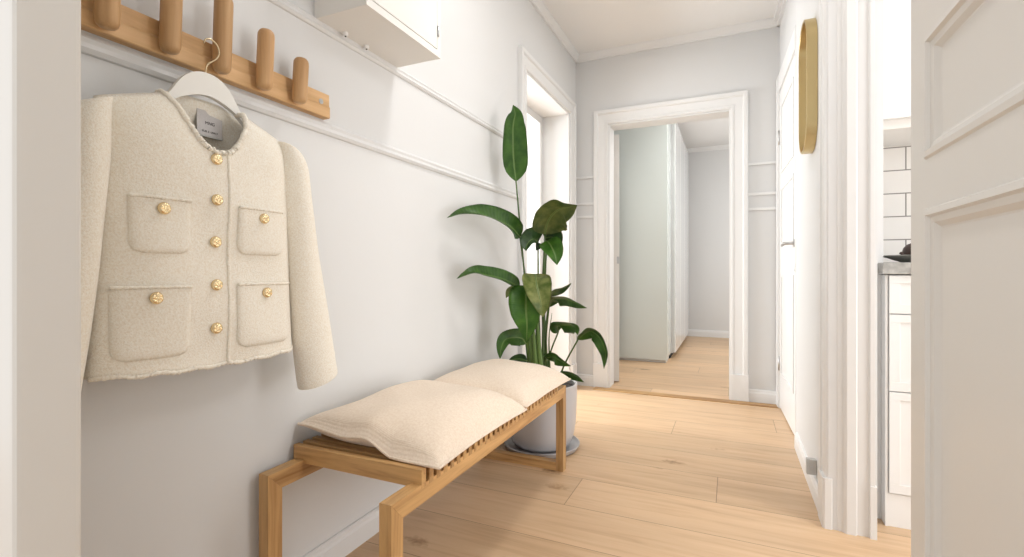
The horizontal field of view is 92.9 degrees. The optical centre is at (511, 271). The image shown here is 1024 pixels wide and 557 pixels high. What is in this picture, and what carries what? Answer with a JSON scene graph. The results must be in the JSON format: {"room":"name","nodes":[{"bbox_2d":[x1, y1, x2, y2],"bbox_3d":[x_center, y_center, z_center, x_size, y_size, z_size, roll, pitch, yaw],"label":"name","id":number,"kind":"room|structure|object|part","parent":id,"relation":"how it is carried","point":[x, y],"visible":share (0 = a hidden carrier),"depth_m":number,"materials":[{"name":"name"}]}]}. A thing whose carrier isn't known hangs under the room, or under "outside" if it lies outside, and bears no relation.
{"room":"entrance hallway","nodes":[
{"label":"entrance hallway","id":0,"kind":"room"},
{"bbox_2d":[0,0,80,556],"bbox_3d":[-1.781,-0.438,1.160,2.600,2.815,0.070,0,0,24],"label":"door frame","id":1,"kind":"structure","parent":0,"point":[40,40],"depth_m":0.62,"materials":[{"name":"white paint"}]},
{"bbox_2d":[81,0,575,556],"bbox_3d":[-0.322,-0.438,2.565,0.260,2.815,3.693,0,0,24],"label":"wall","id":2,"kind":"structure","parent":0,"point":[171,465],"depth_m":1.66,"materials":[{"name":"white paint"}]},
{"bbox_2d":[81,0,329,119],"bbox_3d":[-0.738,-0.601,1.225,0.078,0.210,0.770,0,0,24],"label":"coat rack","id":3,"kind":"object","parent":2,"relation":"attached to","point":[164,39],"visible":1,"depth_m":1.20,"materials":[{"name":"brown wood"}]},
{"bbox_2d":[168,38,242,126],"bbox_3d":[-0.721,-0.442,1.150,0.013,0.226,0.331,0,0,28],"label":"clothes hanger","id":4,"kind":"object","parent":3,"relation":"hanging from","point":[200,83],"visible":0.77,"depth_m":1.15,"materials":[{"name":"white paint"}]},
{"bbox_2d":[81,88,337,389],"bbox_3d":[-0.709,-0.039,1.130,0.129,0.736,0.742,0,0,29],"label":"jacket","id":5,"kind":"object","parent":4,"relation":"hanging from","point":[199,246],"visible":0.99,"depth_m":1.06,"materials":[{"name":"beige fabric"}]},
{"bbox_3d":[-0.729,0.032,0.990,0.018,0.009,0.142,0,0,40],"label":"pocket trim","id":6,"kind":"part","parent":5,"relation":"part of","materials":[{"name":"beige fabric"}]},
{"bbox_3d":[-0.720,-0.152,1.003,0.013,0.010,0.113,0,0,34],"label":"pocket trim","id":7,"kind":"part","parent":5,"relation":"part of","materials":[{"name":"beige fabric"}]},
{"bbox_3d":[-0.685,0.209,1.117,0.055,0.023,0.452,0,0,28],"label":"hem trim","id":8,"kind":"part","parent":5,"relation":"part of","materials":[{"name":"beige fabric"}]},
{"bbox_3d":[-0.700,-0.330,1.125,0.086,0.132,0.191,0,0,24],"label":"neck trim","id":9,"kind":"part","parent":5,"relation":"part of","materials":[{"name":"beige fabric"}]},
{"bbox_3d":[-0.656,-0.031,1.129,0.016,0.483,0.011,0,0,24],"label":"placket trim","id":10,"kind":"part","parent":5,"relation":"part of","materials":[{"name":"beige fabric"}]},
{"bbox_3d":[-0.613,-0.152,1.200,0.011,0.009,0.129,0,0,21],"label":"pocket trim","id":11,"kind":"part","parent":5,"relation":"part of","materials":[{"name":"beige fabric"}]},
{"bbox_3d":[-0.612,0.030,1.211,0.014,0.009,0.153,0,0,21],"label":"pocket trim","id":12,"kind":"part","parent":5,"relation":"part of","materials":[{"name":"beige fabric"}]},
{"bbox_2d":[81,32,518,199],"bbox_3d":[-0.457,-0.470,1.932,0.013,0.044,2.429,0,0,24],"label":"trim","id":13,"kind":"structure","parent":2,"relation":"attached to","point":[92,46],"depth_m":1.41,"materials":[{"name":"white paint"}]},
{"bbox_2d":[302,506,378,556],"bbox_3d":[-0.455,0.927,1.931,0.018,0.085,2.429,0,0,24],"label":"baseboard","id":14,"kind":"structure","parent":2,"relation":"attached to","point":[354,535],"depth_m":1.68,"materials":[{"name":"white paint"}]},
{"bbox_2d":[314,0,440,67],"bbox_3d":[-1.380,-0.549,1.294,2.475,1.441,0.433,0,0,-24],"label":"upper cabinet","id":15,"kind":"object","parent":2,"relation":"attached to","point":[401,33],"visible":1,"depth_m":1.67,"materials":[{"name":"white paint"}]},
{"bbox_3d":[-0.362,-1.038,1.660,0.018,0.464,0.412,0,0,24],"label":"frame","id":16,"kind":"part","parent":15,"relation":"part of","materials":[{"name":"white paint"}]},
{"bbox_3d":[-0.362,-1.038,1.660,0.019,0.411,0.359,0,0,24],"label":"door","id":17,"kind":"part","parent":15,"relation":"part of","materials":[{"name":"white paint"}]},
{"bbox_2d":[267,0,503,137],"bbox_3d":[-0.457,-0.798,1.933,0.012,0.038,2.429,0,0,24],"label":"trim","id":18,"kind":"structure","parent":2,"relation":"attached to","point":[288,6],"depth_m":1.80,"materials":[{"name":"white paint"}]},
{"bbox_2d":[518,45,576,374],"bbox_3d":[0.292,-0.222,3.574,0.036,2.383,1.174,0,0,24],"label":"trim","id":19,"kind":"structure","parent":2,"relation":"attached to","point":[526,62],"depth_m":3.65,"materials":[{"name":"white paint"}]},
{"bbox_2d":[527,72,568,371],"bbox_3d":[0.145,-0.168,3.640,0.293,2.276,0.952,0,0,24],"label":"door","id":20,"kind":"structure","parent":2,"relation":"attached to","point":[549,118],"depth_m":4.04,"materials":[{"name":"white paint"}]},
{"bbox_2d":[529,0,578,62],"bbox_3d":[-0.186,-1.817,2.498,0.044,0.055,3.683,0,0,24],"label":"trim","id":21,"kind":"structure","parent":2,"relation":"attached to","point":[539,5],"depth_m":3.62,"materials":[{"name":"white paint"}]},
{"bbox_2d":[345,336,910,556],"bbox_3d":[1.079,1.020,3.133,6.600,0.100,9.400,0,0,24],"label":"floor","id":22,"kind":"structure","parent":0,"point":[647,475],"depth_m":2.14,"materials":[{"name":"brown wood"}]},
{"bbox_2d":[259,385,565,556],"bbox_3d":[-0.222,0.746,1.875,0.463,0.449,1.353,0,0,24],"label":"bench","id":23,"kind":"object","parent":22,"relation":"on","point":[421,483],"visible":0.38,"depth_m":1.38,"materials":[{"name":"brown wood"}]},
{"bbox_3d":[-0.675,0.765,1.362,0.036,0.409,0.046,0,0,24],"label":"leg","id":24,"kind":"part","parent":23,"relation":"part of","materials":[{"name":"brown wood"}]},
{"bbox_3d":[-0.407,0.585,1.958,0.036,0.050,1.353,0,0,24],"label":"rail","id":25,"kind":"part","parent":23,"relation":"part of","materials":[{"name":"brown wood"}]},
{"bbox_3d":[-0.296,0.765,1.192,0.036,0.409,0.046,0,0,24],"label":"leg","id":26,"kind":"part","parent":23,"relation":"part of","materials":[{"name":"brown wood"}]},
{"bbox_2d":[298,380,526,469],"bbox_3d":[-0.300,0.459,1.654,0.518,0.119,0.610,0,0,24],"label":"cushion","id":27,"kind":"object","parent":23,"relation":"on","point":[425,423],"visible":1,"depth_m":1.45,"materials":[{"name":"fabric"}]},
{"bbox_3d":[-0.028,0.585,1.788,0.036,0.050,1.353,0,0,24],"label":"rail","id":28,"kind":"part","parent":23,"relation":"part of","materials":[{"name":"brown wood"}]},
{"bbox_2d":[433,359,570,407],"bbox_3d":[-0.061,0.465,2.186,0.505,0.108,0.559,0,0,24],"label":"cushion","id":29,"kind":"object","parent":23,"relation":"on","point":[525,383],"visible":0.74,"depth_m":2.04,"materials":[{"name":"fabric"}]},
{"bbox_3d":[0.050,0.950,2.469,0.380,0.040,0.042,0,0,24],"label":"cross rail","id":30,"kind":"part","parent":23,"relation":"part of","materials":[{"name":"brown wood"}]},
{"bbox_3d":[0.240,0.765,2.384,0.036,0.409,0.046,0,0,24],"label":"leg","id":31,"kind":"part","parent":23,"relation":"part of","materials":[{"name":"brown wood"}]},
{"bbox_2d":[504,435,579,458],"bbox_3d":[0.165,0.954,2.705,0.420,0.032,0.420,0,0,24],"label":"saucer","id":32,"kind":"object","parent":22,"relation":"on","point":[510,445],"visible":0.35,"depth_m":2.61,"materials":[{"name":"grey ceramic"}]},
{"bbox_2d":[447,105,607,451],"bbox_3d":[0.165,0.026,2.442,0.608,1.865,0.871,0,0,24],"label":"potted plant","id":33,"kind":"object","parent":32,"relation":"on","point":[532,299],"visible":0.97,"depth_m":2.52,"materials":[{"name":"green plant"}]},
{"bbox_3d":[0.074,0.070,2.695,0.124,1.132,0.037,0,0,-16],"label":"stem","id":34,"kind":"part","parent":33,"relation":"part of","materials":[{"name":"green plant"}]},
{"bbox_3d":[0.073,0.224,2.670,0.102,0.823,0.020,0,0,-43],"label":"stem","id":35,"kind":"part","parent":33,"relation":"part of","materials":[{"name":"green plant"}]},
{"bbox_3d":[0.106,0.477,2.670,0.041,0.322,0.086,0,0,24],"label":"stem","id":36,"kind":"part","parent":33,"relation":"part of","materials":[{"name":"green plant"}]},
{"bbox_3d":[0.111,0.444,2.652,0.059,0.386,0.033,0,0,-30],"label":"stem","id":37,"kind":"part","parent":33,"relation":"part of","materials":[{"name":"green plant"}]},
{"bbox_3d":[0.132,0.454,2.636,0.036,0.365,0.046,0,0,24],"label":"stem","id":38,"kind":"part","parent":33,"relation":"part of","materials":[{"name":"green plant"}]},
{"bbox_3d":[0.152,0.239,2.704,0.018,0.793,0.067,0,0,24],"label":"stem","id":39,"kind":"part","parent":33,"relation":"part of","materials":[{"name":"green plant"}]},
{"bbox_3d":[0.155,0.443,2.637,0.034,0.388,0.066,0,0,24],"label":"stem","id":40,"kind":"part","parent":33,"relation":"part of","materials":[{"name":"green plant"}]},
{"bbox_3d":[0.172,0.218,2.638,0.026,0.835,0.133,0,0,6],"label":"stem","id":41,"kind":"part","parent":33,"relation":"part of","materials":[{"name":"green plant"}]},
{"bbox_3d":[0.165,0.784,2.705,0.392,0.348,0.392,0,0,24],"label":"pot","id":42,"kind":"part","parent":33,"relation":"part of","materials":[{"name":"grey ceramic"}]},
{"bbox_3d":[0.177,0.237,2.618,0.018,0.796,0.146,0,0,-9],"label":"stem","id":43,"kind":"part","parent":33,"relation":"part of","materials":[{"name":"green plant"}]},
{"bbox_3d":[0.188,0.225,2.705,0.033,0.821,0.057,0,0,24],"label":"stem","id":44,"kind":"part","parent":33,"relation":"part of","materials":[{"name":"green plant"}]},
{"bbox_3d":[0.196,0.413,2.662,0.043,0.445,0.065,0,0,24],"label":"stem","id":45,"kind":"part","parent":33,"relation":"part of","materials":[{"name":"green plant"}]},
{"bbox_3d":[0.208,0.429,2.655,0.019,0.415,0.110,0,0,3],"label":"stem","id":46,"kind":"part","parent":33,"relation":"part of","materials":[{"name":"green plant"}]},
{"bbox_3d":[0.225,0.477,2.654,0.021,0.316,0.079,0,0,-35],"label":"stem","id":47,"kind":"part","parent":33,"relation":"part of","materials":[{"name":"green plant"}]},
{"bbox_3d":[0.294,0.495,2.602,0.012,0.285,0.163,0,0,-41],"label":"stem","id":48,"kind":"part","parent":33,"relation":"part of","materials":[{"name":"green"}]},
{"bbox_2d":[614,124,670,362],"bbox_3d":[1.249,-0.400,5.475,0.991,2.740,0.308,0,0,24],"label":"wardrobe","id":49,"kind":"object","parent":22,"relation":"on","point":[644,152],"visible":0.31,"depth_m":5.23,"materials":[{"name":"white wood"}]},
{"bbox_2d":[669,123,687,357],"bbox_3d":[1.887,-0.367,6.349,0.640,2.675,1.770,0,0,24],"label":"wardrobe","id":50,"kind":"object","parent":22,"relation":"on","point":[679,154],"visible":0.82,"depth_m":5.72,"materials":[{"name":"white wood"}]},
{"bbox_3d":[1.926,-0.400,5.683,0.024,2.600,0.587,0,0,24],"label":"door","id":51,"kind":"part","parent":50,"relation":"part of","materials":[{"name":"white wood"}]},
{"bbox_3d":[2.168,-0.400,6.222,0.024,2.600,0.587,0,0,24],"label":"door","id":52,"kind":"part","parent":50,"relation":"part of","materials":[{"name":"white wood"}]},
{"bbox_3d":[2.411,-0.400,6.761,0.024,2.600,0.587,0,0,24],"label":"door","id":53,"kind":"part","parent":50,"relation":"part of","materials":[{"name":"white wood"}]},
{"bbox_2d":[881,274,910,529],"bbox_3d":[1.780,0.491,1.903,0.612,0.957,0.450,0,0,24],"label":"base cabinet","id":54,"kind":"object","parent":22,"relation":"on","point":[895,288],"visible":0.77,"depth_m":1.84,"materials":[{"name":"white paint"}]},
{"bbox_3d":[1.439,0.491,1.882,0.008,0.957,0.055,0,0,24],"label":"panel","id":55,"kind":"part","parent":54,"relation":"part of","materials":[{"name":"white paint"}]},
{"bbox_2d":[878,262,910,273],"bbox_3d":[1.986,-0.012,1.827,1.073,0.044,0.437,0,0,24],"label":"countertop","id":56,"kind":"structure","parent":54,"relation":"on","point":[903,267],"depth_m":1.83,"materials":[{"name":"beige stone"}]},
{"bbox_2d":[883,255,910,262],"bbox_3d":[1.607,-0.050,1.931,0.252,0.030,0.252,0,0,24],"label":"plate","id":57,"kind":"object","parent":56,"relation":"on","point":[900,258],"visible":0.21,"depth_m":1.91,"materials":[{"name":"grey"}]},
{"bbox_2d":[899,243,910,254],"bbox_3d":[1.593,-0.080,1.938,0.102,0.068,0.084,0,0,24],"label":"fruit","id":58,"kind":"object","parent":57,"relation":"on","point":[906,250],"visible":0.22,"depth_m":1.93,"materials":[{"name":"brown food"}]},
{"bbox_3d":[1.707,0.648,1.733,0.596,0.383,0.014,0,0,24],"label":"drawer","id":59,"kind":"part","parent":54,"relation":"part of","materials":[{"name":"white paint"}]},
{"bbox_3d":[1.707,0.308,1.733,0.596,0.290,0.014,0,0,24],"label":"drawer","id":60,"kind":"part","parent":54,"relation":"part of","materials":[{"name":"white paint"}]},
{"bbox_3d":[1.707,0.087,1.733,0.596,0.144,0.014,0,0,24],"label":"drawer","id":61,"kind":"part","parent":54,"relation":"part of","materials":[{"name":"white paint"}]},
{"bbox_2d":[527,26,779,390],"bbox_3d":[1.416,-0.438,3.885,6.400,2.815,0.160,0,0,24],"label":"wall","id":62,"kind":"structure","parent":0,"point":[750,61],"depth_m":3.76,"materials":[{"name":"white paint"}]},
{"bbox_2d":[614,134,618,380],"bbox_3d":[0.984,-0.120,4.668,0.060,2.160,0.854,0,0,11],"label":"door","id":63,"kind":"structure","parent":62,"relation":"in","point":[616,136],"depth_m":4.26,"materials":[{"name":"white paint"}]},
{"bbox_2d":[593,90,748,401],"bbox_3d":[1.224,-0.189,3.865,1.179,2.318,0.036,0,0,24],"label":"trim","id":64,"kind":"structure","parent":62,"relation":"attached to","point":[737,102],"depth_m":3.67,"materials":[{"name":"white paint"}]},
{"bbox_2d":[576,161,775,218],"bbox_3d":[1.246,-0.630,3.867,1.529,0.355,0.012,0,0,24],"label":"trim","id":65,"kind":"structure","parent":62,"relation":"attached to","point":[769,162],"depth_m":3.62,"materials":[{"name":"white paint"}]},
{"bbox_2d":[577,373,775,403],"bbox_3d":[1.248,0.922,3.863,1.541,0.095,0.018,0,0,24],"label":"baseboard","id":66,"kind":"structure","parent":62,"relation":"attached to","point":[755,395],"depth_m":3.60,"materials":[{"name":"white paint"}]},
{"bbox_2d":[576,17,778,62],"bbox_3d":[1.243,-1.817,3.851,1.541,0.055,0.044,0,0,24],"label":"trim","id":67,"kind":"structure","parent":62,"relation":"attached to","point":[767,23],"depth_m":3.81,"materials":[{"name":"white paint"}]},
{"bbox_2d":[593,387,778,407],"bbox_3d":[1.296,0.977,3.769,1.345,0.026,0.090,0,0,24],"label":"trim","id":68,"kind":"structure","parent":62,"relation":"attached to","point":[595,388],"depth_m":3.73,"materials":[{"name":"brown wood"}]},
{"bbox_2d":[542,0,777,148],"bbox_3d":[1.079,-1.895,3.133,6.600,0.100,9.400,0,0,24],"label":"ceiling","id":69,"kind":"structure","parent":0,"point":[590,25],"depth_m":3.58,"materials":[{"name":"white paint"}]},
{"bbox_2d":[688,149,728,330],"bbox_3d":[2.065,-0.438,5.696,4.300,2.815,3.676,0,0,24],"label":"wall","id":70,"kind":"structure","parent":0,"point":[708,171],"depth_m":7.22,"materials":[{"name":"white paint"}]},
{"bbox_2d":[687,329,728,337],"bbox_3d":[2.776,0.920,7.278,4.100,0.100,0.018,0,0,24],"label":"baseboard","id":71,"kind":"structure","parent":70,"relation":"attached to","point":[699,333],"depth_m":7.21,"materials":[{"name":"white paint"}]},
{"bbox_2d":[687,145,728,152],"bbox_3d":[2.771,-1.817,7.266,4.100,0.055,0.044,0,0,24],"label":"trim","id":72,"kind":"structure","parent":70,"relation":"attached to","point":[720,147],"depth_m":7.20,"materials":[{"name":"white paint"}]},
{"bbox_2d":[780,0,795,68],"bbox_3d":[1.851,-0.438,3.117,0.140,2.815,0.889,0,0,22],"label":"wall","id":73,"kind":"structure","parent":0,"point":[788,22],"depth_m":3.19,"materials":[{"name":"white paint"}]},
{"bbox_2d":[774,0,786,26],"bbox_3d":[1.768,-1.817,3.155,0.042,0.055,0.886,0,0,22],"label":"trim","id":74,"kind":"structure","parent":73,"relation":"attached to","point":[781,4],"depth_m":3.38,"materials":[{"name":"white paint"}]},
{"bbox_2d":[776,26,795,432],"bbox_3d":[1.774,-0.210,3.147,0.026,2.360,0.866,0,0,22],"label":"trim","id":75,"kind":"structure","parent":73,"relation":"attached to","point":[791,51],"depth_m":3.46,"materials":[{"name":"white paint"}]},
{"bbox_2d":[778,55,794,434],"bbox_3d":[1.744,-0.155,3.112,0.081,2.230,0.782,0,0,24],"label":"door","id":76,"kind":"structure","parent":73,"relation":"in","point":[786,134],"depth_m":3.07,"materials":[{"name":"white paint"}]},
{"bbox_3d":[1.635,-0.165,2.887,0.066,0.048,0.144,0,0,24],"label":"handle","id":77,"kind":"part","parent":76,"relation":"part of","materials":[{"name":"silver metal"}]},
{"bbox_2d":[796,0,876,529],"bbox_3d":[0.899,-0.438,0.999,0.152,2.815,3.760,0,0,24],"label":"wall","id":78,"kind":"structure","parent":0,"point":[807,165],"depth_m":2.09,"materials":[{"name":"white paint"}]},
{"bbox_2d":[794,432,817,510],"bbox_3d":[1.395,0.927,2.307,0.015,0.085,0.828,0,0,24],"label":"baseboard","id":79,"kind":"structure","parent":78,"relation":"attached to","point":[812,482],"depth_m":2.31,"materials":[{"name":"white paint"}]},
{"bbox_2d":[799,18,817,153],"bbox_3d":[1.324,-0.824,2.182,0.041,0.583,0.265,0,0,24],"label":"wall mirror","id":80,"kind":"object","parent":78,"relation":"attached to","point":[808,43],"visible":1,"depth_m":2.07,"materials":[{"name":"gold metal"}]},
{"bbox_2d":[806,457,816,474],"bbox_3d":[1.288,0.838,2.096,0.038,0.065,0.032,0,0,24],"label":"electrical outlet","id":81,"kind":"object","parent":78,"relation":"attached to","point":[811,463],"visible":1,"depth_m":2.08,"materials":[{"name":"grey plastic"}]},
{"bbox_2d":[818,0,876,539],"bbox_3d":[1.054,-0.310,1.372,0.166,2.560,1.166,0,0,24],"label":"trim","id":82,"kind":"structure","parent":78,"relation":"attached to","point":[856,487],"depth_m":1.79,"materials":[{"name":"white paint"}]},
{"bbox_2d":[911,0,1023,556],"bbox_3d":[0.525,-0.135,0.418,0.045,2.190,0.952,0,0,24],"label":"door","id":83,"kind":"structure","parent":78,"relation":"in","point":[967,56],"depth_m":0.68,"materials":[{"name":"white paint"}]},
{"bbox_2d":[877,0,882,518],"bbox_3d":[1.502,-0.438,2.085,0.058,2.815,0.365,0,0,24],"label":"wall pier","id":84,"kind":"object","parent":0,"point":[879,2],"depth_m":1.91,"materials":[{"name":"white paint"}]},
{"bbox_2d":[883,145,910,262],"bbox_3d":[2.580,-0.438,1.856,2.213,2.815,0.100,0,0,24],"label":"tiled wall","id":85,"kind":"structure","parent":0,"point":[896,159],"depth_m":2.19,"materials":[{"name":"white tile"}]},
{"bbox_2d":[883,0,910,146],"bbox_3d":[2.013,-0.997,1.863,1.054,0.866,0.349,0,0,24],"label":"upper cabinet","id":86,"kind":"object","parent":85,"relation":"attached to","point":[896,13],"visible":0.32,"depth_m":1.91,"materials":[{"name":"white paint"}]}
]}

